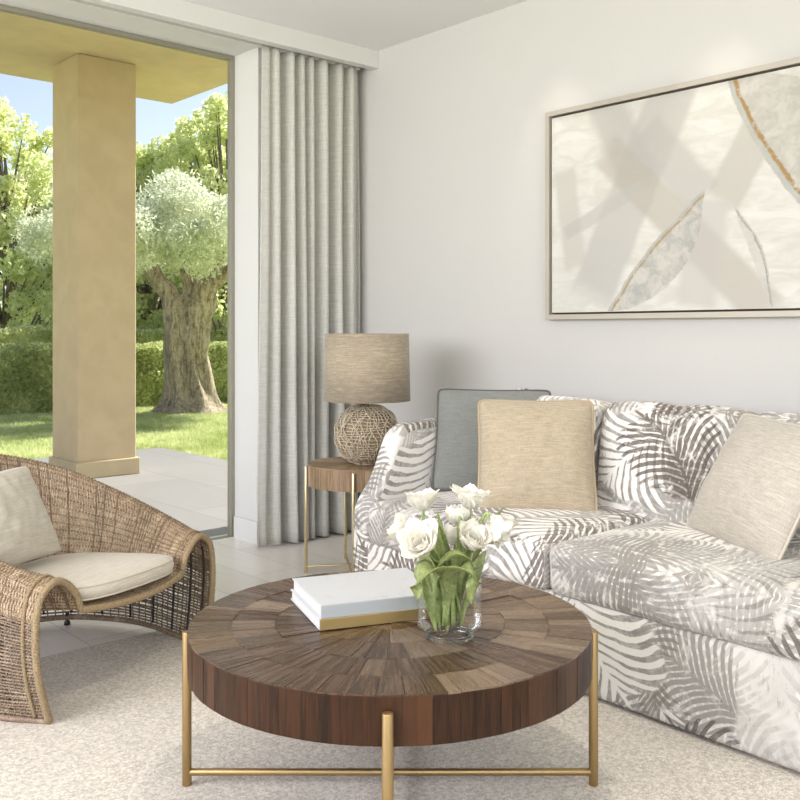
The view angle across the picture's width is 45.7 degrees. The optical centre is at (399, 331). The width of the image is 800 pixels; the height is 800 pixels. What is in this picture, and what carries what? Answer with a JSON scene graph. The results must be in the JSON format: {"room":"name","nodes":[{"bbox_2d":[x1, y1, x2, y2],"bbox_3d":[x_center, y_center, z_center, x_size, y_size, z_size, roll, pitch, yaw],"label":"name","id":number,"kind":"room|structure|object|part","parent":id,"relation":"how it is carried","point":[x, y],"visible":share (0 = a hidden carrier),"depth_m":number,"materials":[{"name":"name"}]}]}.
{"room":"living room","nodes":[
{"label":"living room","id":0,"kind":"room"},
{"bbox_2d":[0,0,256,55],"bbox_3d":[-3.078,-1.540,3.136,5.997,0.060,0.280,0,0,-42],"label":"wall window header","id":1,"kind":"structure","parent":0,"point":[57,8],"depth_m":4.68,"materials":[{"name":"white paint"}]},
{"bbox_2d":[0,530,351,664],"bbox_3d":[-0.486,1.170,0.880,6.850,0.100,7.160,0,0,-42],"label":"floor","id":2,"kind":"structure","parent":0,"point":[240,564],"depth_m":4.39,"materials":[{"name":"grey tile"}]},
{"bbox_2d":[304,457,374,572],"bbox_3d":[-0.186,0.866,4.451,0.490,0.508,0.490,0,0,35],"label":"side table","id":3,"kind":"object","parent":2,"relation":"on","point":[337,474],"visible":0.47,"depth_m":4.30,"materials":[{"name":"brown wood"}]},
{"bbox_3d":[-0.437,0.873,4.415,0.015,0.495,0.015,0,0,-8],"label":"leg","id":4,"kind":"part","parent":3,"relation":"part of","materials":[{"name":"gold metal"}]},
{"bbox_3d":[-0.271,0.873,4.689,0.015,0.495,0.015,0,0,-8],"label":"leg","id":5,"kind":"part","parent":3,"relation":"part of","materials":[{"name":"gold metal"}]},
{"bbox_3d":[-0.206,0.873,4.198,0.015,0.495,0.015,0,0,-8],"label":"leg","id":6,"kind":"part","parent":3,"relation":"part of","materials":[{"name":"gold metal"}]},
{"bbox_2d":[323,333,409,464],"bbox_3d":[-0.154,0.311,4.430,0.406,0.608,0.406,0,0,-42],"label":"table lamp","id":7,"kind":"object","parent":3,"relation":"on","point":[363,369],"visible":0.86,"depth_m":4.29,"materials":[{"name":"fabric"}]},
{"bbox_3d":[-0.154,0.163,4.430,0.406,0.312,0.406,0,0,-42],"label":"lamp shade","id":8,"kind":"part","parent":7,"relation":"part of","materials":[{"name":"fabric"}]},
{"bbox_3d":[-0.154,0.475,4.430,0.282,0.250,0.282,0,0,-42],"label":"globe","id":9,"kind":"part","parent":7,"relation":"part of","materials":[{"name":"brown wicker"}]},
{"bbox_2d":[0,625,799,799],"bbox_3d":[-0.044,1.116,1.061,4.550,0.008,4.840,0,0,-42],"label":"area rug","id":10,"kind":"object","parent":2,"relation":"on","point":[115,731],"visible":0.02,"depth_m":2.51,"materials":[{"name":"beige carpet"}]},
{"bbox_2d":[0,454,215,724],"bbox_3d":[-1.213,0.773,3.198,0.931,0.693,0.949,0,0,25],"label":"wicker armchair","id":11,"kind":"object","parent":10,"relation":"on","point":[28,593],"visible":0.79,"depth_m":3.40,"materials":[{"name":"wicker"}]},
{"bbox_2d":[3,552,173,600],"bbox_3d":[-1.061,0.798,3.125,0.556,0.097,0.487,0,0,25],"label":"cushion","id":12,"kind":"object","parent":11,"relation":"on","point":[96,575],"visible":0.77,"depth_m":3.04,"materials":[{"name":"fabric"}]},
{"bbox_2d":[0,466,61,565],"bbox_3d":[-1.271,0.600,3.064,0.172,0.282,0.379,0,0,18],"label":"cushion","id":13,"kind":"object","parent":12,"relation":"on","point":[27,532],"visible":0.98,"depth_m":3.07,"materials":[{"name":"fabric"}]},
{"bbox_2d":[182,570,597,799],"bbox_3d":[-0.024,0.908,2.332,0.972,0.407,0.972,0,0,-28],"label":"coffee table","id":14,"kind":"object","parent":10,"relation":"on","point":[251,656],"visible":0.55,"depth_m":2.05,"materials":[{"name":"brown wood"}]},
{"bbox_3d":[-0.523,0.923,2.332,0.023,0.377,0.023,0,0,0],"label":"leg","id":15,"kind":"part","parent":14,"relation":"part of","materials":[{"name":"gold metal"}]},
{"bbox_2d":[290,589,429,630],"bbox_3d":[-0.082,0.692,2.432,0.335,0.027,0.286,0,0,-21],"label":"hardcover book","id":16,"kind":"object","parent":14,"relation":"on","point":[415,613],"visible":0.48,"depth_m":2.29,"materials":[{"name":"gold fabric"}]},
{"bbox_2d":[292,568,425,618],"bbox_3d":[-0.085,0.662,2.427,0.322,0.031,0.270,0,0,-21],"label":"hardcover book","id":17,"kind":"object","parent":16,"relation":"on","point":[356,593],"visible":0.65,"depth_m":2.36,"materials":[{"name":"grey paper"}]},
{"bbox_3d":[-0.024,0.923,1.833,0.023,0.377,0.023,0,0,0],"label":"leg","id":18,"kind":"part","parent":14,"relation":"part of","materials":[{"name":"gold metal"}]},
{"bbox_2d":[416,561,481,644],"bbox_3d":[0.114,0.619,2.195,0.153,0.170,0.153,0,0,0],"label":"glass vase","id":19,"kind":"object","parent":14,"relation":"on","point":[428,636],"visible":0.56,"depth_m":2.18,"materials":[{"name":"glass"}]},
{"bbox_2d":[385,512,440,632],"bbox_3d":[0.032,0.552,2.194,0.130,0.270,0.070,0,0,25],"label":"tulip","id":20,"kind":"object","parent":19,"relation":"in","point":[400,520],"visible":0.41,"depth_m":2.17,"materials":[{"name":"white plant"}]},
{"bbox_3d":[0.063,0.567,2.183,0.083,0.212,0.032,0,0,-2],"label":"stem","id":21,"kind":"part","parent":20,"relation":"part of","materials":[{"name":"green plant"}]},
{"bbox_2d":[396,517,454,625],"bbox_3d":[0.069,0.544,2.120,0.139,0.257,0.107,0,0,-31],"label":"tulip","id":22,"kind":"object","parent":19,"relation":"in","point":[418,538],"visible":0.98,"depth_m":2.13,"materials":[{"name":"white plant"}]},
{"bbox_3d":[0.077,0.579,2.171,0.072,0.188,0.025,0,0,-33],"label":"stem","id":23,"kind":"part","parent":22,"relation":"part of","materials":[{"name":"green plant"}]},
{"bbox_2d":[405,487,448,630],"bbox_3d":[0.058,0.528,2.218,0.095,0.323,0.115,0,0,-42],"label":"tulip","id":24,"kind":"object","parent":19,"relation":"in","point":[423,500],"visible":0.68,"depth_m":2.20,"materials":[{"name":"white plant"}]},
{"bbox_3d":[0.082,0.545,2.215,0.066,0.257,0.018,0,0,29],"label":"stem","id":25,"kind":"part","parent":24,"relation":"part of","materials":[{"name":"green plant"}]},
{"bbox_2d":[437,504,469,565],"bbox_3d":[0.129,0.536,2.196,0.072,0.275,0.064,0,0,-42],"label":"tulip","id":26,"kind":"object","parent":19,"relation":"in","point":[453,512],"visible":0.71,"depth_m":2.19,"materials":[{"name":"white plant"}]},
{"bbox_2d":[444,523,469,632],"bbox_3d":[0.136,0.573,2.241,0.063,0.242,0.113,0,0,1],"label":"tulip","id":27,"kind":"object","parent":19,"relation":"in","point":[450,531],"visible":0.44,"depth_m":2.23,"materials":[{"name":"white plant"}]},
{"bbox_2d":[432,518,491,625],"bbox_3d":[0.146,0.548,2.132,0.129,0.249,0.131,0,0,-42],"label":"tulip","id":28,"kind":"object","parent":19,"relation":"in","point":[472,535],"visible":0.96,"depth_m":2.14,"materials":[{"name":"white plant"}]},
{"bbox_3d":[0.136,0.579,2.177,0.027,0.188,0.049,0,0,-42],"label":"stem","id":29,"kind":"part","parent":28,"relation":"part of","materials":[{"name":"green plant"}]},
{"bbox_2d":[449,483,490,620],"bbox_3d":[0.164,0.515,2.209,0.100,0.316,0.095,0,0,-9],"label":"tulip","id":30,"kind":"object","parent":19,"relation":"in","point":[469,495],"visible":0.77,"depth_m":2.20,"materials":[{"name":"white plant"}]},
{"bbox_2d":[459,507,510,610],"bbox_3d":[0.192,0.541,2.233,0.139,0.264,0.072,0,0,0],"label":"tulip","id":31,"kind":"object","parent":19,"relation":"in","point":[476,553],"visible":0.12,"depth_m":2.23,"materials":[{"name":"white plant"}]},
{"bbox_2d":[455,511,518,624],"bbox_3d":[0.201,0.542,2.178,0.146,0.262,0.081,0,0,34],"label":"tulip","id":32,"kind":"object","parent":19,"relation":"in","point":[498,527],"visible":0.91,"depth_m":2.17,"materials":[{"name":"white plant"}]},
{"bbox_3d":[0.165,0.542,2.184,0.086,0.262,0.013,0,0,9],"label":"stem","id":33,"kind":"part","parent":32,"relation":"part of","materials":[{"name":"green plant"}]},
{"bbox_3d":[0.475,0.923,2.333,0.023,0.377,0.023,0,0,0],"label":"leg","id":34,"kind":"part","parent":14,"relation":"part of","materials":[{"name":"gold metal"}]},
{"bbox_2d":[353,388,799,771],"bbox_3d":[0.885,0.687,3.243,0.994,0.863,2.212,0,0,-40],"label":"sofa","id":35,"kind":"object","parent":10,"relation":"on","point":[699,632],"visible":0.61,"depth_m":2.82,"materials":[{"name":"fabric"}]},
{"bbox_3d":[0.208,0.678,4.052,0.970,0.843,0.100,0,0,-40],"label":"arm","id":36,"kind":"part","parent":35,"relation":"part of","materials":[{"name":"fabric"}]},
{"bbox_2d":[432,388,550,490],"bbox_3d":[0.374,0.440,3.873,0.475,0.408,0.187,0,0,12],"label":"throw cushion","id":37,"kind":"object","parent":35,"relation":"on","point":[456,445],"visible":0.43,"depth_m":3.87,"materials":[{"name":"fabric"}]},
{"bbox_2d":[369,491,646,589],"bbox_3d":[0.428,0.732,3.576,0.716,0.201,0.939,0,0,-40],"label":"seat cushion","id":38,"kind":"object","parent":35,"relation":"on","point":[525,560],"depth_m":3.28,"materials":[{"name":"fabric"}]},
{"bbox_2d":[477,399,597,510],"bbox_3d":[0.503,0.458,3.514,0.440,0.403,0.228,0,0,4],"label":"throw cushion","id":39,"kind":"object","parent":35,"relation":"on","point":[532,454],"visible":0.88,"depth_m":3.45,"materials":[{"name":"fabric"}]},
{"bbox_2d":[537,395,611,479],"bbox_3d":[0.604,0.499,3.889,0.223,0.476,0.624,12,-7,-39],"label":"cushion","id":40,"kind":"object","parent":35,"relation":"on","point":[600,407],"depth_m":3.63,"materials":[{"name":"fabric"}]},
{"bbox_2d":[550,520,799,661],"bbox_3d":[1.075,0.731,2.799,0.717,0.202,1.106,0,0,-40],"label":"seat cushion","id":41,"kind":"object","parent":35,"relation":"on","point":[668,577],"depth_m":2.67,"materials":[{"name":"fabric"}]},
{"bbox_2d":[596,401,758,521],"bbox_3d":[0.998,0.495,3.421,0.218,0.477,0.628,12,-7,-39],"label":"cushion","id":42,"kind":"object","parent":35,"relation":"on","point":[654,460],"depth_m":3.37,"materials":[{"name":"fabric"}]},
{"bbox_2d":[686,413,799,559],"bbox_3d":[1.093,0.465,2.901,0.250,0.395,0.502,0,0,-10],"label":"throw cushion","id":43,"kind":"object","parent":35,"relation":"on","point":[749,498],"visible":0.9,"depth_m":2.81,"materials":[{"name":"beige fabric"}]},
{"bbox_2d":[759,412,799,537],"bbox_3d":[1.389,0.496,2.954,0.221,0.475,0.631,12,-7,-39],"label":"cushion","id":44,"kind":"object","parent":35,"relation":"on","point":[794,418],"depth_m":3.06,"materials":[{"name":"fabric"}]},
{"bbox_2d":[235,47,261,521],"bbox_3d":[-0.601,-0.225,5.354,0.653,2.690,0.280,0,0,-42],"label":"wall","id":45,"kind":"structure","parent":0,"point":[248,65],"depth_m":5.11,"materials":[{"name":"white paint"}]},
{"bbox_2d":[0,4,234,539],"bbox_3d":[-3.152,-0.184,3.218,5.996,2.649,0.040,0,0,-42],"label":"door frame","id":46,"kind":"structure","parent":45,"relation":"in","point":[4,8],"depth_m":5.20,"materials":[{"name":"silver metal"}]},
{"bbox_2d":[234,516,257,543],"bbox_3d":[-0.582,1.062,5.321,0.669,0.115,0.234,0,0,-42],"label":"baseboard","id":47,"kind":"structure","parent":45,"relation":"attached to","point":[245,529],"depth_m":5.09,"materials":[{"name":"white paint"}]},
{"bbox_2d":[184,0,526,50],"bbox_3d":[-0.486,-1.670,0.880,6.850,0.200,7.160,0,0,-42],"label":"ceiling","id":48,"kind":"structure","parent":0,"point":[378,25],"depth_m":4.70,"materials":[{"name":"paint"}]},
{"bbox_2d":[358,0,799,497],"bbox_3d":[1.911,-0.225,3.188,0.200,2.690,7.400,0,0,-42],"label":"wall","id":49,"kind":"structure","parent":0,"point":[452,119],"depth_m":4.53,"materials":[{"name":"paint"}]},
{"bbox_2d":[81,0,378,69],"bbox_3d":[-2.615,-1.521,3.108,6.650,0.098,0.060,0,0,-42],"label":"curtain pelmet","id":50,"kind":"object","parent":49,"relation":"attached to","point":[182,12],"depth_m":4.73,"materials":[{"name":"white paint"}]},
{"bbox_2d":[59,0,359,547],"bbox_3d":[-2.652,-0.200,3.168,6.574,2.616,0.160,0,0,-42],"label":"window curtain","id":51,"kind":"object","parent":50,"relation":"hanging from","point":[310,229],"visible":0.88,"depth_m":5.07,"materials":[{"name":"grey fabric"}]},
{"bbox_2d":[257,44,359,547],"bbox_3d":[-0.489,-0.192,5.145,0.712,2.600,0.163,0,0,-42],"label":"drape","id":52,"kind":"object","parent":51,"relation":"hanging from","point":[310,229],"depth_m":5.07,"materials":[{"name":"grey fabric"}]},
{"bbox_2d":[545,57,799,319],"bbox_3d":[1.216,-0.532,3.779,0.043,0.950,1.600,0,0,-42],"label":"framed painting","id":53,"kind":"object","parent":49,"relation":"attached to","point":[679,200],"visible":1,"depth_m":3.86,"materials":[{"name":"beige"}]},
{"label":"outside","id":54,"kind":"structure","parent":0,"visible":0},
{"bbox_2d":[0,403,227,460],"bbox_3d":[-13.341,1.150,14.901,120.000,0.001,120.000,0,0,-42],"label":"lawn","id":55,"kind":"structure","parent":54,"point":[222,403],"depth_m":10.46,"materials":[{"name":"plant"}]},
{"bbox_2d":[0,167,34,291],"bbox_3d":[-8.735,-1.879,19.084,2.919,6.076,3.119,0,0,-42],"label":"leafy tree","id":56,"kind":"object","parent":55,"relation":"on","point":[10,173],"visible":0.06,"depth_m":19.01,"materials":[{"name":"green plant"}]},
{"bbox_2d":[0,96,52,333],"bbox_3d":[-7.115,-1.597,17.566,2.604,5.510,2.616,0,0,31],"label":"leafy tree","id":57,"kind":"object","parent":55,"relation":"on","point":[15,302],"visible":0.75,"depth_m":17.04,"materials":[{"name":"green plant"}]},
{"bbox_2d":[0,160,52,333],"bbox_3d":[-7.491,-1.239,20.059,2.450,4.798,2.234,0,0,-42],"label":"leafy tree","id":58,"kind":"object","parent":55,"relation":"on","point":[40,321],"visible":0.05,"depth_m":19.73,"materials":[{"name":"green plant"}]},
{"bbox_2d":[34,255,52,327],"bbox_3d":[-6.180,-1.202,18.968,2.156,4.729,2.305,0,0,-42],"label":"leafy tree","id":59,"kind":"object","parent":55,"relation":"on","point":[51,279],"visible":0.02,"depth_m":19.05,"materials":[{"name":"green plant"}]},
{"bbox_2d":[0,340,227,415],"bbox_3d":[-3.196,0.653,15.566,11.054,1.056,1.080,0,0,-42],"label":"clipped hedge","id":60,"kind":"object","parent":55,"relation":"on","point":[26,369],"visible":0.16,"depth_m":13.41,"materials":[{"name":"green plant"}]},
{"bbox_2d":[0,324,227,344],"bbox_3d":[-3.725,0.521,17.649,13.054,1.319,1.064,0,0,-42],"label":"clipped hedge","id":61,"kind":"object","parent":55,"relation":"on","point":[18,334],"visible":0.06,"depth_m":15.37,"materials":[{"name":"green plant"}]},
{"bbox_2d":[10,165,227,415],"bbox_3d":[-3.039,-0.598,13.485,4.745,3.496,3.919,0,0,0],"label":"tree","id":62,"kind":"object","parent":55,"relation":"on","point":[201,240],"visible":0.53,"depth_m":13.02,"materials":[{"name":"green plant"}]},
{"bbox_3d":[-3.057,-1.500,13.515,4.843,1.692,4.014,0,0,0],"label":"crown","id":63,"kind":"part","parent":62,"relation":"part of","materials":[{"name":"green plant"}]},
{"bbox_2d":[136,134,200,329],"bbox_3d":[-4.801,-1.328,18.421,2.628,4.979,2.556,0,0,30],"label":"leafy tree","id":64,"kind":"object","parent":55,"relation":"on","point":[148,159],"visible":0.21,"depth_m":18.11,"materials":[{"name":"green plant"}]},
{"bbox_2d":[136,91,227,318],"bbox_3d":[-4.280,-1.859,19.504,2.968,6.030,3.189,0,0,-42],"label":"leafy tree","id":65,"kind":"object","parent":55,"relation":"on","point":[183,121],"visible":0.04,"depth_m":19.26,"materials":[{"name":"green plant"}]},
{"bbox_2d":[163,93,227,333],"bbox_3d":[-3.321,-1.709,18.230,2.554,5.729,2.831,0,0,-11],"label":"leafy tree","id":66,"kind":"object","parent":55,"relation":"on","point":[218,178],"visible":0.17,"depth_m":17.97,"materials":[{"name":"green plant"}]},
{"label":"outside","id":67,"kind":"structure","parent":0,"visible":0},
{"bbox_2d":[18,448,227,551],"bbox_3d":[-4.924,1.183,4.323,10.430,0.115,3.890,0,0,-42],"label":"floor","id":68,"kind":"structure","parent":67,"point":[192,489],"depth_m":6.92,"materials":[{"name":"tile"}]},
{"bbox_2d":[49,53,139,477],"bbox_3d":[-2.442,-0.502,7.585,0.524,3.255,0.544,0,0,-42],"label":"porch column","id":69,"kind":"structure","parent":68,"relation":"on","point":[94,98],"depth_m":7.39,"materials":[{"name":"beige paint"}]},
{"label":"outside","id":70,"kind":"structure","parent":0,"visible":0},
{"bbox_2d":[0,11,227,103],"bbox_3d":[-4.901,-2.280,4.222,10.330,0.300,3.230,0,0,-42],"label":"ceiling","id":71,"kind":"structure","parent":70,"point":[30,48],"depth_m":7.37,"materials":[{"name":"beige paint"}]}
]}

